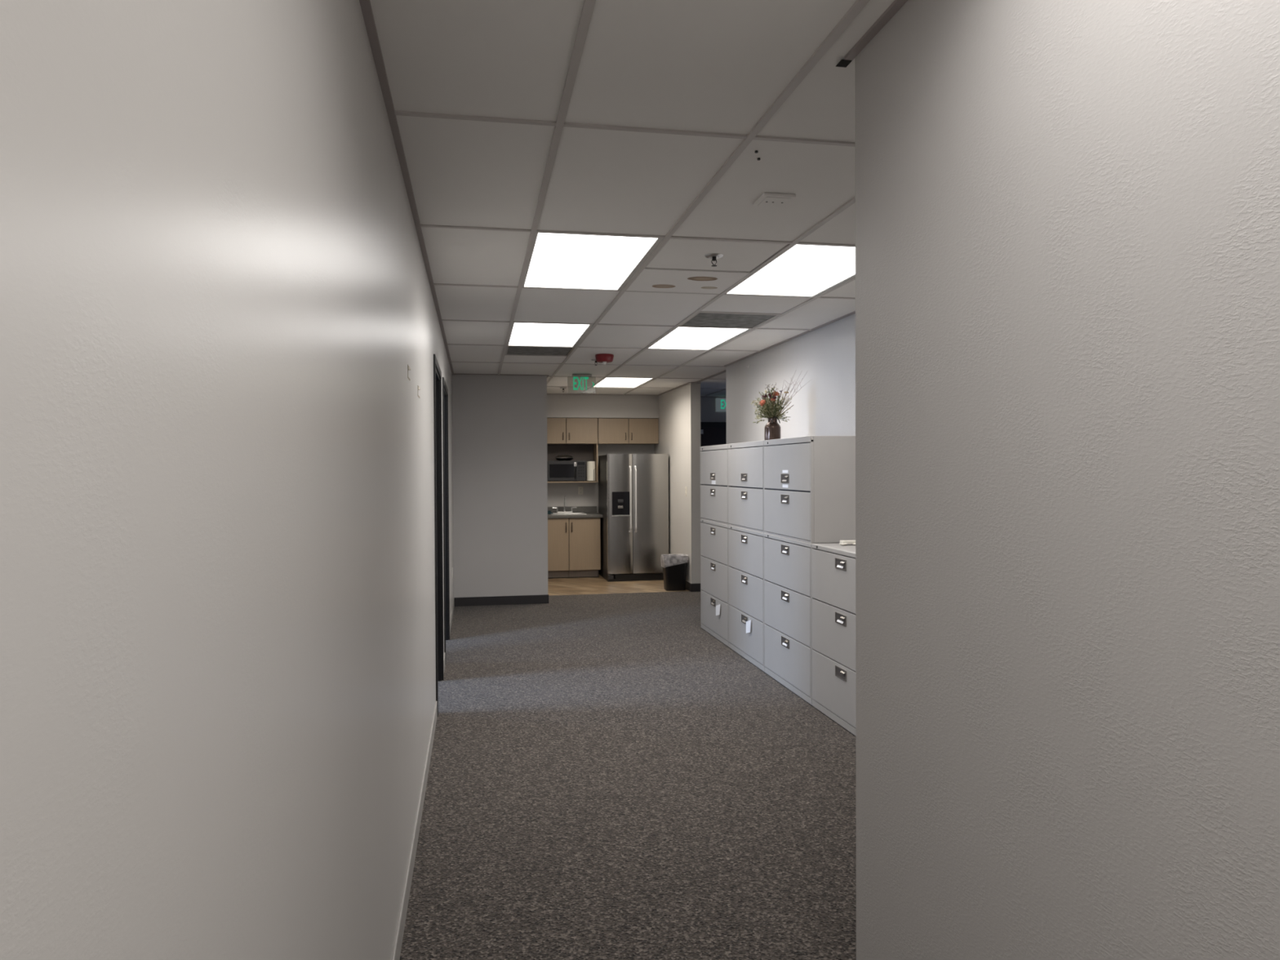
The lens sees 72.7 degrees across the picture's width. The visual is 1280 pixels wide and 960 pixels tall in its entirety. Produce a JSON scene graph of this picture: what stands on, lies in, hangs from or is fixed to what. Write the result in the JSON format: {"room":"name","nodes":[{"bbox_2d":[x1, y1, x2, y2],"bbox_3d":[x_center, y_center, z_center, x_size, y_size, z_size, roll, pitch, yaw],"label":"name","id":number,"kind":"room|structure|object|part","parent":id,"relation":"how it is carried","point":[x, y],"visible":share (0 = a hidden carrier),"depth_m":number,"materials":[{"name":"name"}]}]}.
{"room":"office corridor","nodes":[
{"label":"office corridor","id":0,"kind":"room"},
{"bbox_2d":[0,0,453,959],"bbox_3d":[-0.995,0.192,3.580,0.130,2.584,12.400,0,1,-11],"label":"wall","id":1,"kind":"structure","parent":0,"point":[218,642],"depth_m":0.82,"materials":[{"name":"beige paint"}]},
{"bbox_2d":[407,364,410,380],"bbox_3d":[-0.890,-0.412,3.358,0.003,0.050,0.140,0,1,-11],"label":"chip","id":2,"kind":"object","parent":1,"relation":"attached to","point":[408,366],"visible":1,"depth_m":3.32,"materials":[{"name":"paint"}]},
{"bbox_2d":[391,598,454,959],"bbox_3d":[-0.921,1.433,3.603,0.007,0.100,12.388,0,1,-11],"label":"baseboard","id":3,"kind":"structure","parent":1,"relation":"attached to","point":[402,915],"depth_m":3.37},
{"bbox_2d":[433,354,444,715],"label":"door","id":4,"kind":"structure","parent":1,"relation":"in","point":[437,377],"depth_m":6.26,"materials":[{"name":"black metal"}]},
{"bbox_2d":[442,377,449,665],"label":"door","id":5,"kind":"structure","parent":1,"relation":"in","point":[445,392],"depth_m":7.77,"materials":[{"name":"black metal"}]},
{"bbox_2d":[452,374,547,597],"bbox_3d":[-1.899,0.096,11.194,1.180,2.584,2.900,0,1,-11],"label":"wall","id":6,"kind":"structure","parent":0,"point":[500,422],"depth_m":9.78,"materials":[{"name":"grey paint"}]},
{"bbox_2d":[453,594,548,606],"bbox_3d":[-1.555,1.356,9.793,1.057,0.098,0.010,0,1,-11],"label":"baseboard","id":7,"kind":"structure","parent":6,"relation":"attached to","point":[523,599],"depth_m":9.79,"materials":[{"name":"rubber"}]},
{"bbox_2d":[546,394,658,572],"bbox_3d":[-0.592,0.070,12.682,1.940,2.584,0.460,0,1,-11],"label":"wall","id":8,"kind":"structure","parent":0,"point":[558,406],"depth_m":12.55,"materials":[{"name":"grey paint"}]},
{"bbox_2d":[547,506,596,512],"bbox_3d":[-1.097,0.434,12.690,0.945,0.094,0.019,0,1,-11],"label":"backsplash","id":9,"kind":"structure","parent":8,"relation":"attached to","point":[580,508],"depth_m":12.71,"materials":[{"name":"grey laminate"}]},
{"bbox_2d":[546,417,598,483],"bbox_3d":[-1.073,-0.423,12.508,0.905,0.920,0.359,0,1,-11],"label":"upper cabinet","id":10,"kind":"object","parent":8,"relation":"attached to","point":[576,437],"visible":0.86,"depth_m":12.42,"materials":[{"name":"brown wood"}]},
{"bbox_3d":[-1.271,-0.697,12.326,0.444,0.363,0.020,0,1,-11],"label":"door","id":11,"kind":"part","parent":10,"relation":"part of","materials":[{"name":"brown wood"}]},
{"bbox_2d":[546,460,586,481],"bbox_3d":[-1.065,-0.129,12.509,0.544,0.295,0.329,0,1,-11],"label":"microwave oven","id":12,"kind":"object","parent":10,"relation":"on","point":[557,470],"visible":0.94,"depth_m":12.37,"materials":[{"name":"black plastic"}]},
{"bbox_2d":[555,454,573,460],"bbox_3d":[-1.084,-0.319,12.498,0.266,0.084,0.266,0,1,-11],"label":"bowl","id":13,"kind":"object","parent":12,"relation":"on","point":[562,457],"visible":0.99,"depth_m":12.40,"materials":[{"name":"black glass"}]},
{"bbox_3d":[-1.085,-0.338,12.498,0.266,0.046,0.266,0,1,-11],"label":"lid","id":14,"kind":"part","parent":13,"relation":"part of","materials":[{"name":"metal"}]},
{"bbox_3d":[-0.841,-0.133,12.424,0.135,0.287,0.019,0,1,-11],"label":"control panel","id":15,"kind":"part","parent":12,"relation":"part of","materials":[{"name":"grey plastic"}]},
{"bbox_3d":[-1.115,-0.251,12.678,0.883,0.534,0.008,0,1,-11],"label":"panel","id":16,"kind":"part","parent":10,"relation":"part of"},
{"bbox_2d":[547,480,596,483],"bbox_3d":[-1.084,0.028,12.526,0.883,0.018,0.326,0,1,-11],"label":"shelf","id":17,"kind":"object","parent":10,"relation":"attached to","point":[554,481],"depth_m":12.43,"materials":[{"name":"brown wood"}]},
{"bbox_3d":[-0.826,-0.700,12.410,0.444,0.363,0.020,0,1,-11],"label":"door","id":18,"kind":"part","parent":10,"relation":"part of","materials":[{"name":"brown wood"}]},
{"bbox_2d":[586,459,595,480],"bbox_3d":[-0.707,-0.139,12.538,0.132,0.310,0.137,0,1,-11],"label":"paper towel roll","id":19,"kind":"object","parent":10,"relation":"on","point":[590,465],"visible":1,"depth_m":12.49,"materials":[{"name":"white paper"}]},
{"bbox_3d":[-0.641,-0.246,12.606,0.020,0.549,0.326,0,1,-11],"label":"panel","id":20,"kind":"part","parent":10,"relation":"part of","materials":[{"name":"brown wood"}]},
{"bbox_2d":[577,486,582,494],"bbox_3d":[-0.867,0.153,12.738,0.072,0.116,0.009,0,1,-11],"label":"wall outlet","id":21,"kind":"object","parent":8,"relation":"attached to","point":[580,488],"visible":1,"depth_m":12.73,"materials":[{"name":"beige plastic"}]},
{"bbox_2d":[597,417,658,444],"bbox_3d":[-0.191,-0.707,12.671,0.886,0.365,0.359,0,1,-11],"label":"upper cabinet","id":22,"kind":"object","parent":8,"relation":"attached to","point":[610,430],"visible":0.99,"depth_m":12.52,"materials":[{"name":"brown wood"}]},
{"bbox_3d":[-0.383,-0.704,12.493,0.435,0.363,0.020,0,1,-11],"label":"door","id":23,"kind":"part","parent":22,"relation":"part of","materials":[{"name":"brown wood"}]},
{"bbox_3d":[0.053,-0.707,12.576,0.435,0.363,0.020,0,1,-11],"label":"door","id":24,"kind":"part","parent":22,"relation":"part of","materials":[{"name":"brown wood"}]},
{"bbox_2d":[399,572,856,959],"bbox_3d":[-0.654,1.492,5.136,8.800,0.060,15.500,0,1,-11],"label":"floor","id":25,"kind":"structure","parent":0,"point":[609,778],"depth_m":4.03,"materials":[{"name":"grey carpet"}]},
{"bbox_2d":[547,517,600,578],"bbox_3d":[-1.044,0.948,12.386,0.898,0.842,0.632,0,1,-11],"label":"base cabinet","id":26,"kind":"object","parent":25,"relation":"on","point":[574,544],"visible":0.86,"depth_m":12.13,"materials":[{"name":"brown wood"}]},
{"bbox_3d":[-1.213,0.898,12.076,0.449,0.725,0.020,0,1,-11],"label":"door","id":27,"kind":"part","parent":26,"relation":"part of","materials":[{"name":"brown wood"}]},
{"bbox_2d":[547,506,602,518],"bbox_3d":[-1.040,0.458,12.391,0.945,0.135,0.628,0,1,-11],"label":"countertop","id":28,"kind":"structure","parent":26,"relation":"on","point":[591,511],"depth_m":12.65,"materials":[{"name":"grey laminate"}]},
{"bbox_2d":[552,496,577,513],"bbox_3d":[-1.078,0.353,12.489,0.352,0.244,0.163,0,1,-11],"label":"faucet","id":29,"kind":"object","parent":28,"relation":"on","point":[565,502],"visible":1,"depth_m":12.51,"materials":[{"name":"metal"}]},
{"bbox_2d":[550,512,586,515],"bbox_3d":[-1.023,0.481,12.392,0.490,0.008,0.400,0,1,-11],"label":"sink","id":30,"kind":"object","parent":28,"relation":"in","point":[553,513],"visible":0.94,"depth_m":12.40,"materials":[{"name":"metal"}]},
{"bbox_2d":[553,513,582,514],"bbox_3d":[-1.019,0.484,12.367,0.419,0.002,0.289,0,1,-11],"label":"basin","id":31,"kind":"object","parent":30,"relation":"in","point":[553,513],"depth_m":12.40,"materials":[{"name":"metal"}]},
{"bbox_3d":[-0.769,0.895,12.160,0.437,0.725,0.020,0,1,-11],"label":"door","id":32,"kind":"part","parent":26,"relation":"part of","materials":[{"name":"brown wood"}]},
{"bbox_2d":[598,453,668,582],"bbox_3d":[-0.096,0.504,12.199,0.844,1.725,0.924,0,1,-11],"label":"refrigerator","id":33,"kind":"object","parent":25,"relation":"on","point":[633,488],"visible":0.91,"depth_m":11.80,"materials":[{"name":"silver metal"}]},
{"bbox_3d":[-0.274,0.458,11.788,0.342,1.620,0.084,0,1,-11],"label":"door","id":34,"kind":"part","parent":33,"relation":"part of","materials":[{"name":"silver metal"}]},
{"bbox_3d":[-0.127,0.263,11.751,0.024,0.913,0.061,0,1,-11],"label":"handle","id":35,"kind":"part","parent":33,"relation":"part of","materials":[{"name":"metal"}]},
{"bbox_3d":[-0.059,0.262,11.764,0.024,0.913,0.061,0,1,-11],"label":"handle","id":36,"kind":"part","parent":33,"relation":"part of","materials":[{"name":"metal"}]},
{"bbox_3d":[0.143,0.455,11.867,0.496,1.620,0.084,0,1,-11],"label":"door","id":37,"kind":"part","parent":33,"relation":"part of","materials":[{"name":"silver metal"}]},
{"bbox_2d":[660,554,688,591],"bbox_3d":[0.437,1.163,10.947,0.328,0.436,0.249,0,1,-11],"label":"waste bin","id":38,"kind":"object","parent":25,"relation":"on","point":[674,566],"visible":1,"depth_m":10.85,"materials":[{"name":"black plastic"}]},
{"bbox_2d":[700,519,728,646],"bbox_3d":[0.872,0.898,7.895,0.479,1.042,0.926,0,1,-11],"label":"filing cabinet","id":39,"kind":"object","parent":25,"relation":"on","point":[713,535],"visible":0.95,"depth_m":7.83,"materials":[{"name":"grey metal"}]},
{"bbox_3d":[0.656,0.783,7.853,0.011,0.062,0.156,0,1,-11],"label":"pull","id":40,"kind":"part","parent":39,"relation":"part of","materials":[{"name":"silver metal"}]},
{"bbox_3d":[0.655,0.460,7.849,0.011,0.062,0.156,0,1,-11],"label":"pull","id":41,"kind":"part","parent":39,"relation":"part of","materials":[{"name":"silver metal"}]},
{"bbox_3d":[0.658,1.102,7.857,0.011,0.062,0.156,0,1,-11],"label":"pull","id":42,"kind":"part","parent":39,"relation":"part of","materials":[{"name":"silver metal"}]},
{"bbox_2d":[699,444,728,524],"bbox_3d":[0.876,0.032,7.885,0.464,0.688,0.926,0,1,-11],"label":"filing cabinet","id":43,"kind":"object","parent":39,"relation":"on","point":[713,459],"visible":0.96,"depth_m":7.79,"materials":[{"name":"grey metal"}]},
{"bbox_3d":[0.653,-0.033,7.843,0.011,0.062,0.156,0,1,-11],"label":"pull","id":44,"kind":"part","parent":43,"relation":"part of","materials":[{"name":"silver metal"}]},
{"bbox_3d":[0.653,0.110,7.844,0.011,0.062,0.156,0,1,-11],"label":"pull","id":45,"kind":"part","parent":43,"relation":"part of","materials":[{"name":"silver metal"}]},
{"bbox_3d":[0.667,-0.111,7.844,0.018,0.308,0.896,0,1,-11],"label":"flip door","id":46,"kind":"part","parent":43,"relation":"part of","materials":[{"name":"grey metal"}]},
{"bbox_3d":[0.668,0.207,7.848,0.018,0.308,0.896,0,1,-11],"label":"drawer","id":47,"kind":"part","parent":43,"relation":"part of","materials":[{"name":"grey metal"}]},
{"bbox_3d":[0.671,0.888,7.857,0.018,0.319,0.896,0,1,-11],"label":"drawer","id":48,"kind":"part","parent":39,"relation":"part of","materials":[{"name":"grey metal"}]},
{"bbox_3d":[0.670,0.566,7.853,0.018,0.311,0.896,0,1,-11],"label":"drawer","id":49,"kind":"part","parent":39,"relation":"part of","materials":[{"name":"grey metal"}]},
{"bbox_3d":[0.673,1.211,7.862,0.018,0.315,0.896,0,1,-11],"label":"drawer","id":50,"kind":"part","parent":39,"relation":"part of","materials":[{"name":"grey metal"}]},
{"bbox_2d":[728,524,764,671],"bbox_3d":[1.046,0.909,6.980,0.478,1.042,0.926,0,1,-11],"label":"filing cabinet","id":51,"kind":"object","parent":25,"relation":"on","point":[745,546],"visible":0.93,"depth_m":6.89,"materials":[{"name":"grey metal"}]},
{"bbox_3d":[0.831,1.113,6.942,0.011,0.062,0.156,0,1,-11],"label":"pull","id":52,"kind":"part","parent":51,"relation":"part of","materials":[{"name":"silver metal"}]},
{"bbox_3d":[0.829,0.794,6.938,0.011,0.062,0.156,0,1,-11],"label":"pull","id":53,"kind":"part","parent":51,"relation":"part of","materials":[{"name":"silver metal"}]},
{"bbox_3d":[0.828,0.471,6.933,0.011,0.062,0.156,0,1,-11],"label":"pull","id":54,"kind":"part","parent":51,"relation":"part of","materials":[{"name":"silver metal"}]},
{"bbox_2d":[728,440,764,533],"bbox_3d":[1.049,0.043,6.970,0.464,0.688,0.926,0,1,-11],"label":"filing cabinet","id":55,"kind":"object","parent":51,"relation":"on","point":[745,460],"visible":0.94,"depth_m":6.88,"materials":[{"name":"grey metal"}]},
{"bbox_3d":[0.826,-0.021,6.927,0.011,0.062,0.156,0,1,-11],"label":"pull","id":56,"kind":"part","parent":55,"relation":"part of","materials":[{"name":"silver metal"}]},
{"bbox_3d":[0.826,0.121,6.929,0.011,0.062,0.156,0,1,-11],"label":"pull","id":57,"kind":"part","parent":55,"relation":"part of","materials":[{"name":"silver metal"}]},
{"bbox_3d":[0.840,-0.100,6.928,0.018,0.308,0.896,0,1,-11],"label":"flip door","id":58,"kind":"part","parent":55,"relation":"part of","materials":[{"name":"grey metal"}]},
{"bbox_3d":[0.841,0.218,6.933,0.018,0.308,0.896,0,1,-11],"label":"drawer","id":59,"kind":"part","parent":55,"relation":"part of","materials":[{"name":"grey metal"}]},
{"bbox_2d":[764,417,780,439],"bbox_3d":[1.015,-0.389,6.660,0.124,0.184,0.124,0,1,-11],"label":"vase","id":60,"kind":"object","parent":55,"relation":"on","point":[772,428],"visible":0.84,"depth_m":6.61,"materials":[{"name":"brown metal"}]},
{"bbox_2d":[758,400,769,416],"bbox_3d":[0.951,-0.469,6.623,0.055,0.285,0.155,0,1,35],"label":"rose","id":61,"kind":"object","parent":60,"relation":"in","point":[762,402],"visible":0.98,"depth_m":6.57,"materials":[{"name":"pink plant"}]},
{"bbox_2d":[752,387,789,423],"bbox_3d":[0.998,-0.518,6.647,0.274,0.383,0.184,0,1,-11],"label":"dried foliage","id":62,"kind":"object","parent":60,"relation":"in","point":[766,407],"visible":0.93,"depth_m":6.62,"materials":[{"name":"green plant"}]},
{"bbox_2d":[751,382,792,420],"bbox_3d":[1.003,-0.533,6.640,0.315,0.414,0.159,0,1,-11],"label":"dried grass","id":63,"kind":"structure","parent":60,"relation":"in","point":[774,387],"depth_m":6.62,"materials":[{"name":"beige plant"}]},
{"bbox_2d":[770,398,775,417],"bbox_3d":[1.010,-0.474,6.606,0.035,0.296,0.081,0,1,11],"label":"rose","id":64,"kind":"object","parent":60,"relation":"in","point":[771,399],"visible":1,"depth_m":6.59,"materials":[{"name":"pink plant"}]},
{"bbox_2d":[772,391,779,414],"bbox_3d":[1.029,-0.502,6.615,0.065,0.351,0.073,0,1,-11],"label":"rose","id":65,"kind":"object","parent":60,"relation":"in","point":[776,393],"visible":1,"depth_m":6.60,"materials":[{"name":"pink plant"}]},
{"bbox_3d":[0.846,1.222,6.946,0.018,0.315,0.896,0,1,-11],"label":"drawer","id":66,"kind":"part","parent":51,"relation":"part of","materials":[{"name":"grey metal"}]},
{"bbox_3d":[0.844,0.899,6.942,0.018,0.319,0.896,0,1,-11],"label":"drawer","id":67,"kind":"part","parent":51,"relation":"part of","materials":[{"name":"grey metal"}]},
{"bbox_3d":[0.843,0.577,6.937,0.018,0.311,0.896,0,1,-11],"label":"drawer","id":68,"kind":"part","parent":51,"relation":"part of","materials":[{"name":"grey metal"}]},
{"bbox_2d":[764,533,831,705],"bbox_3d":[1.226,0.920,6.065,0.464,1.042,0.926,0,1,-11],"label":"filing cabinet","id":69,"kind":"object","parent":25,"relation":"on","point":[787,562],"visible":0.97,"depth_m":5.97,"materials":[{"name":"grey metal"}]},
{"bbox_3d":[1.004,1.125,6.026,0.011,0.062,0.156,0,1,-11],"label":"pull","id":70,"kind":"part","parent":69,"relation":"part of","materials":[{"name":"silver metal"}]},
{"bbox_3d":[1.002,0.806,6.022,0.011,0.062,0.156,0,1,-11],"label":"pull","id":71,"kind":"part","parent":69,"relation":"part of","materials":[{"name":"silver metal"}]},
{"bbox_3d":[1.001,0.483,6.018,0.011,0.062,0.156,0,1,-11],"label":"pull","id":72,"kind":"part","parent":69,"relation":"part of","materials":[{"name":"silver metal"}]},
{"bbox_3d":[1.016,0.588,6.022,0.018,0.311,0.896,0,1,-11],"label":"drawer","id":73,"kind":"part","parent":69,"relation":"part of","materials":[{"name":"grey metal"}]},
{"bbox_3d":[1.019,1.233,6.030,0.018,0.315,0.896,0,1,-11],"label":"drawer","id":74,"kind":"part","parent":69,"relation":"part of","materials":[{"name":"grey metal"}]},
{"bbox_3d":[1.017,0.910,6.026,0.018,0.319,0.896,0,1,-11],"label":"drawer","id":75,"kind":"part","parent":69,"relation":"part of","materials":[{"name":"grey metal"}]},
{"bbox_2d":[763,435,855,543],"bbox_3d":[1.222,0.054,6.054,0.464,0.688,0.926,0,1,-11],"label":"filing cabinet","id":76,"kind":"object","parent":69,"relation":"on","point":[810,481],"visible":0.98,"depth_m":5.61,"materials":[{"name":"grey metal"}]},
{"bbox_3d":[0.999,-0.010,6.011,0.011,0.062,0.156,0,1,-11],"label":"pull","id":77,"kind":"part","parent":76,"relation":"part of","materials":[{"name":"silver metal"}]},
{"bbox_3d":[0.999,0.133,6.013,0.011,0.062,0.156,0,1,-11],"label":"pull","id":78,"kind":"part","parent":76,"relation":"part of","materials":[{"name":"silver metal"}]},
{"bbox_3d":[1.013,-0.088,6.013,0.018,0.308,0.896,0,1,-11],"label":"flip door","id":79,"kind":"part","parent":76,"relation":"part of","materials":[{"name":"grey metal"}]},
{"bbox_3d":[1.014,0.230,6.017,0.018,0.308,0.896,0,1,-11],"label":"drawer","id":80,"kind":"part","parent":76,"relation":"part of","materials":[{"name":"grey metal"}]},
{"bbox_2d":[811,542,855,735],"bbox_3d":[1.398,0.931,5.149,0.464,1.042,0.926,0,1,-11],"label":"filing cabinet","id":81,"kind":"object","parent":25,"relation":"on","point":[833,564],"visible":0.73,"depth_m":5.22,"materials":[{"name":"grey metal"}]},
{"bbox_3d":[1.192,1.244,5.114,0.018,0.315,0.896,0,1,-11],"label":"drawer","id":82,"kind":"part","parent":81,"relation":"part of","materials":[{"name":"grey metal"}]},
{"bbox_3d":[1.190,0.921,5.110,0.018,0.319,0.896,0,1,-11],"label":"drawer","id":83,"kind":"part","parent":81,"relation":"part of","materials":[{"name":"grey metal"}]},
{"bbox_3d":[1.189,0.599,5.106,0.018,0.311,0.896,0,1,-11],"label":"drawer","id":84,"kind":"part","parent":81,"relation":"part of","materials":[{"name":"grey metal"}]},
{"bbox_3d":[1.177,1.136,5.110,0.011,0.062,0.156,0,1,-11],"label":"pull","id":85,"kind":"part","parent":81,"relation":"part of","materials":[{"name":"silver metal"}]},
{"bbox_3d":[1.175,0.817,5.106,0.011,0.062,0.156,0,1,-11],"label":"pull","id":86,"kind":"part","parent":81,"relation":"part of","materials":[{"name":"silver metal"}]},
{"bbox_3d":[1.174,0.494,5.102,0.011,0.062,0.156,0,1,-11],"label":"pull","id":87,"kind":"part","parent":81,"relation":"part of","materials":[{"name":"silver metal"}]},
{"bbox_2d":[839,540,855,545],"bbox_3d":[1.304,0.392,5.428,0.130,0.027,0.086,0,1,-11],"label":"paper scrap","id":88,"kind":"object","parent":81,"relation":"on","point":[842,542],"visible":0.7,"depth_m":5.41,"materials":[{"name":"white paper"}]},
{"bbox_2d":[369,0,894,396],"bbox_3d":[1.188,-1.148,5.391,4.847,0.015,15.177,0,1,-11],"label":"ceiling","id":89,"kind":"structure","parent":0,"point":[718,66],"depth_m":2.89,"materials":[{"name":"white tile"}]},
{"bbox_2d":[505,346,574,355],"bbox_3d":[-0.909,-1.163,7.825,0.585,0.011,0.585,0,1,-11],"label":"ceiling vent","id":90,"kind":"object","parent":89,"relation":"in","point":[510,350],"visible":0.97,"depth_m":7.86,"materials":[{"name":"metal"}]},
{"bbox_2d":[507,322,592,346],"bbox_3d":[-0.740,-1.191,6.926,0.585,0.089,1.195,0,1,-11],"label":"ceiling light","id":91,"kind":"object","parent":89,"relation":"attached to","point":[549,335],"visible":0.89,"depth_m":6.88,"materials":[{"name":"white plastic"}]},
{"bbox_2d":[567,373,595,393],"bbox_3d":[-0.654,-1.078,9.776,0.316,0.211,0.060,0,1,-11],"label":"exit sign","id":92,"kind":"object","parent":89,"relation":"hanging from","point":[584,376],"visible":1,"depth_m":9.76,"materials":[{"name":"plastic"}]},
{"bbox_2d":[522,232,663,290],"bbox_3d":[-0.287,-1.162,4.531,0.585,0.089,1.195,0,1,-11],"label":"ceiling light","id":93,"kind":"object","parent":89,"relation":"attached to","point":[557,260],"visible":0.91,"depth_m":4.45,"materials":[{"name":"white plastic"}]},
{"bbox_2d":[595,353,613,364],"bbox_3d":[-0.331,-1.122,8.127,0.176,0.093,0.176,0,1,-11],"label":"fire alarm strobe","id":94,"kind":"object","parent":89,"relation":"attached to","point":[604,358],"visible":1,"depth_m":8.06,"materials":[{"name":"red plastic"}]},
{"bbox_2d":[593,377,653,387],"bbox_3d":[-0.220,-1.243,10.746,0.585,0.089,1.195,0,1,-11],"label":"ceiling light","id":95,"kind":"object","parent":89,"relation":"attached to","point":[606,382],"visible":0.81,"depth_m":10.74,"materials":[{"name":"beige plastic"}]},
{"bbox_2d":[626,267,749,293],"bbox_3d":[0.255,-1.128,4.939,0.580,0.015,0.583,0,1,-11],"label":"tile","id":96,"kind":"structure","parent":89,"relation":"attached to","point":[651,279],"depth_m":4.89,"materials":[{"name":"tile"}]},
{"bbox_2d":[648,327,751,350],"bbox_3d":[0.459,-1.199,7.153,0.585,0.089,1.195,0,1,-11],"label":"ceiling light","id":97,"kind":"object","parent":89,"relation":"attached to","point":[681,338],"visible":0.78,"depth_m":7.12,"materials":[{"name":"white plastic"}]},
{"bbox_2d":[645,238,787,271],"bbox_3d":[0.365,-1.123,4.345,0.573,0.015,0.582,0,1,-11],"label":"tile","id":98,"kind":"structure","parent":89,"relation":"attached to","point":[676,253],"depth_m":4.31,"materials":[{"name":"white tile"}]},
{"bbox_2d":[704,253,723,266],"bbox_3d":[0.368,-1.090,4.326,0.092,0.058,0.092,0,1,-11],"label":"sprinkler","id":99,"kind":"object","parent":98,"relation":"attached to","point":[713,256],"visible":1,"depth_m":4.32,"materials":[{"name":"metal"}]},
{"bbox_2d":[679,312,778,328],"bbox_3d":[0.628,-1.149,6.255,0.585,0.011,0.585,0,1,-11],"label":"ceiling vent","id":100,"kind":"object","parent":89,"relation":"in","point":[700,319],"visible":0.84,"depth_m":6.26,"materials":[{"name":"metal"}]},
{"bbox_2d":[753,192,795,207],"bbox_3d":[0.529,-1.104,3.440,0.128,0.014,0.140,0,1,-11],"label":"cover plate","id":101,"kind":"object","parent":89,"relation":"attached to","point":[766,199],"visible":1,"depth_m":3.42,"materials":[{"name":"white plastic"}]},
{"bbox_2d":[725,244,855,297],"bbox_3d":[0.911,-1.170,4.757,0.585,0.089,1.195,0,1,-11],"label":"ceiling light","id":102,"kind":"object","parent":89,"relation":"attached to","point":[802,270],"visible":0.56,"depth_m":4.77,"materials":[{"name":"white plastic"}]},
{"bbox_2d":[654,382,700,583],"bbox_3d":[0.486,0.076,11.863,0.125,2.584,2.230,0,1,-11],"label":"wall","id":103,"kind":"structure","parent":0,"point":[679,408],"depth_m":11.11,"materials":[{"name":"beige paint"}]},
{"bbox_2d":[685,581,700,591],"bbox_3d":[0.551,1.322,11.565,0.145,0.100,1.610,0,1,-11],"label":"baseboard","id":104,"kind":"structure","parent":103,"relation":"attached to","point":[691,587],"depth_m":10.78,"materials":[{"name":"rubber"}]},
{"bbox_2d":[700,396,726,422],"bbox_3d":[1.276,0.058,13.025,1.860,2.584,0.120,0,1,-11],"label":"wall","id":105,"kind":"structure","parent":0,"point":[708,413],"depth_m":12.91,"materials":[{"name":"grey paint"}]},
{"bbox_2d":[700,422,726,446],"bbox_3d":[1.349,0.245,12.944,1.050,2.210,0.068,0,1,-11],"label":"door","id":106,"kind":"structure","parent":105,"relation":"in","point":[714,433],"depth_m":12.90,"materials":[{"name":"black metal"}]},
{"bbox_3d":[1.345,0.245,12.967,1.050,2.210,0.021,0,1,-11],"label":"frame","id":107,"kind":"part","parent":106,"relation":"part of","materials":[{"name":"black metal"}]},
{"bbox_2d":[715,398,726,411],"bbox_3d":[1.282,-1.114,12.923,0.320,0.200,0.052,0,1,-11],"label":"exit sign","id":108,"kind":"object","parent":105,"relation":"attached to","point":[721,403],"visible":0.58,"depth_m":12.88,"materials":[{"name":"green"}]},
{"bbox_2d":[725,313,855,444],"bbox_3d":[1.570,0.151,5.812,0.120,2.584,6.605,0,1,-11],"label":"wall","id":109,"kind":"structure","parent":0,"point":[825,405],"depth_m":6.93,"materials":[{"name":"grey paint"}]},
{"bbox_2d":[854,0,1279,959],"bbox_3d":[1.829,0.224,0.152,1.713,2.584,4.615,0,1,-11],"label":"wall","id":110,"kind":"structure","parent":0,"point":[1068,211],"depth_m":1.43,"materials":[{"name":"grey paint"}]},
{"bbox_2d":[395,0,870,395],"bbox_3d":[1.220,-1.134,5.219,4.850,0.008,14.830,0,1,-11],"label":"grid","id":111,"kind":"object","parent":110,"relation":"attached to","point":[588,5],"depth_m":3.40,"materials":[{"name":"metal"}]},
{"bbox_2d":[359,0,907,397],"bbox_3d":[0.009,-1.129,5.312,4.261,0.009,15.654,0,1,0],"label":"trim","id":112,"kind":"structure","parent":110,"relation":"attached to","point":[366,6],"depth_m":2.61,"materials":[{"name":"metal"}]},
{"bbox_2d":[835,59,852,67],"bbox_3d":[0.532,-1.087,2.271,0.029,0.002,0.038,0,1,-11],"label":"trim","id":113,"kind":"structure","parent":110,"relation":"attached to","point":[842,63],"depth_m":2.27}
]}

